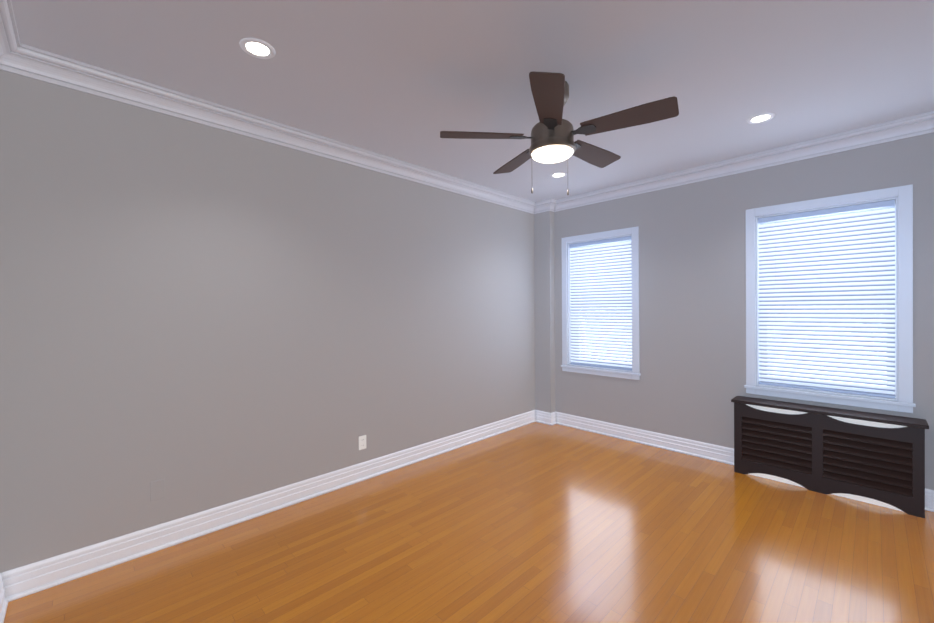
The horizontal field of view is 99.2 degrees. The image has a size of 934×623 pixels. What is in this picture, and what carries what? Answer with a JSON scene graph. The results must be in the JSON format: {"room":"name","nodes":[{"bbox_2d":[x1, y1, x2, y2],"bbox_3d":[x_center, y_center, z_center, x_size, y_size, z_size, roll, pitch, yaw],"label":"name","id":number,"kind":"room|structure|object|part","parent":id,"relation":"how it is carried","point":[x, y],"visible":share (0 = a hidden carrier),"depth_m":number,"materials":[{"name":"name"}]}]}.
{"room":"empty bedroom","nodes":[
{"label":"empty bedroom","id":0,"kind":"room"},
{"bbox_2d":[0,70,534,572],"bbox_3d":[-0.694,0.039,3.681,4.980,2.785,0.120,-1,0,-44],"label":"wall","id":1,"kind":"structure","parent":0,"point":[198,316],"depth_m":2.62,"materials":[{"name":"grey paint"}]},
{"bbox_2d":[0,570,15,622],"bbox_3d":[-1.099,1.380,0.745,0.030,0.145,3.390,-1,0,-44],"label":"baseboard","id":2,"kind":"structure","parent":1,"relation":"attached to","point":[6,595],"depth_m":1.99,"materials":[{"name":"white wood"}]},
{"bbox_2d":[0,410,539,598],"bbox_3d":[-0.718,1.360,3.551,4.500,0.145,0.030,-1,0,-44],"label":"baseboard","id":3,"kind":"structure","parent":1,"relation":"attached to","point":[25,580],"depth_m":2.65,"materials":[{"name":"white wood"}]},
{"bbox_2d":[359,435,365,449],"bbox_3d":[-0.892,1.120,3.397,0.072,0.116,0.007,-1,0,-44],"label":"electrical outlet","id":4,"kind":"object","parent":1,"relation":"attached to","point":[362,442],"visible":1,"depth_m":3.39,"materials":[{"name":"white plastic"}]},
{"bbox_2d":[0,0,933,213],"bbox_3d":[0.511,-1.294,2.330,4.600,0.120,3.500,-1,0,-44],"label":"crown molding","id":5,"kind":"structure","parent":1,"relation":"attached to","point":[17,57],"depth_m":2.94,"materials":[{"name":"white wood"}]},
{"bbox_2d":[4,422,933,622],"bbox_3d":[0.582,1.480,2.395,4.980,0.100,3.740,-1,0,-44],"label":"floor","id":6,"kind":"structure","parent":0,"point":[535,522],"depth_m":2.34,"materials":[{"name":"brown wood"}]},
{"bbox_2d":[731,396,928,517],"bbox_3d":[2.791,1.089,3.157,0.222,0.640,1.136,-1,0,-44],"label":"radiator cover","id":7,"kind":"object","parent":6,"relation":"on","point":[878,459],"visible":1,"depth_m":3.03,"materials":[{"name":"brown wood"}]},
{"bbox_2d":[11,0,933,201],"bbox_3d":[0.560,-1.405,2.378,4.980,0.100,3.740,-1,0,-44],"label":"ceiling","id":8,"kind":"structure","parent":0,"point":[408,81],"depth_m":2.19,"materials":[{"name":"grey paint"}]},
{"bbox_2d":[239,38,275,58],"bbox_3d":[-1.066,-1.337,2.026,0.164,0.005,0.164,-1,0,-44],"label":"recessed light","id":9,"kind":"object","parent":8,"relation":"in","point":[258,48],"visible":1,"depth_m":2.02,"materials":[{"name":"white"}]},
{"bbox_2d":[550,172,566,177],"bbox_3d":[0.915,-1.363,3.976,0.164,0.005,0.164,-1,0,-44],"label":"recessed light","id":10,"kind":"object","parent":8,"relation":"in","point":[558,175],"visible":1,"depth_m":3.97,"materials":[{"name":"white"}]},
{"bbox_2d":[440,71,678,194],"bbox_3d":[0.547,-1.032,2.418,1.286,0.647,1.317,-1,0,-44],"label":"fan","id":11,"kind":"object","parent":8,"relation":"hanging from","point":[553,132],"visible":1,"depth_m":2.28,"materials":[{"name":"brown wood"}]},
{"bbox_3d":[0.514,-1.039,2.402,0.276,0.166,0.276,-1,0,-44],"label":"motor","id":12,"kind":"part","parent":11,"relation":"part of","materials":[{"name":"brown metal"}]},
{"bbox_2d":[747,113,774,123],"bbox_3d":[2.079,-1.365,2.814,0.164,0.005,0.164,-1,0,-44],"label":"recessed light","id":13,"kind":"object","parent":8,"relation":"in","point":[760,118],"visible":1,"depth_m":2.81,"materials":[{"name":"white"}]},
{"bbox_2d":[534,211,554,412],"bbox_3d":[0.990,0.018,5.076,0.100,2.785,0.240,-1,0,-44],"label":"column","id":14,"kind":"structure","parent":0,"point":[544,287],"depth_m":5.02,"materials":[{"name":"grey paint"}]},
{"bbox_2d":[554,132,933,489],"bbox_3d":[2.259,0.015,4.037,0.260,2.785,3.500,-1,0,-44],"label":"wall","id":15,"kind":"structure","parent":0,"point":[690,383],"depth_m":3.81,"materials":[{"name":"grey paint"}]},
{"bbox_2d":[561,226,640,379],"bbox_3d":[1.590,-0.089,4.673,0.264,1.649,0.969,-1,0,-44],"label":"window","id":16,"kind":"structure","parent":15,"relation":"in","point":[603,277],"depth_m":4.61,"materials":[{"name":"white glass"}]},
{"bbox_3d":[1.552,-0.089,4.636,0.050,1.475,0.773,-1,0,-44],"label":"left window blind rails","id":17,"kind":"part","parent":16,"relation":"part of","materials":[{"name":"white plastic"}]},
{"bbox_3d":[1.640,-0.089,4.722,0.075,1.481,0.781,-1,0,-44],"label":"left window sash","id":18,"kind":"part","parent":16,"relation":"part of","materials":[{"name":"white plastic"}]},
{"bbox_2d":[552,411,933,511],"bbox_3d":[2.228,1.336,3.872,0.040,0.145,3.210,-1,0,-44],"label":"baseboard","id":19,"kind":"structure","parent":15,"relation":"attached to","point":[722,454],"depth_m":4.14,"materials":[{"name":"white wood"}]},
{"bbox_2d":[744,184,915,412],"bbox_3d":[2.938,-0.091,3.295,0.264,1.649,1.024,-1,0,-44],"label":"window","id":20,"kind":"structure","parent":15,"relation":"in","point":[834,269],"depth_m":3.19,"materials":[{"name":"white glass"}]},
{"bbox_3d":[2.987,-0.091,3.343,0.044,1.401,0.756,-1,0,-44],"label":"glass","id":21,"kind":"part","parent":20,"relation":"part of","materials":[{"name":"clear glass"}]},
{"bbox_3d":[2.900,-0.091,3.258,0.050,1.475,0.828,-1,0,-44],"label":"right window blind rails","id":22,"kind":"part","parent":20,"relation":"part of","materials":[{"name":"white plastic"}]},
{"bbox_3d":[2.987,-0.091,3.344,0.075,1.481,0.836,-1,0,-44],"label":"right window sash","id":23,"kind":"part","parent":20,"relation":"part of","materials":[{"name":"white plastic"}]},
{"label":"outside","id":24,"kind":"structure","parent":0,"visible":0},
{"bbox_2d":[579,307,631,362],"bbox_3d":[1.781,-0.091,4.860,0.010,2.105,1.305,-1,0,-44],"label":"window","id":25,"kind":"structure","parent":24,"point":[603,338],"depth_m":4.95,"materials":[{"name":"white glass"}]},
{"bbox_2d":[767,305,886,385],"bbox_3d":[3.128,-0.093,3.482,0.010,2.105,1.360,-1,0,-44],"label":"window","id":26,"kind":"structure","parent":24,"point":[827,358],"depth_m":3.46,"materials":[{"name":"white glass"}]}
]}

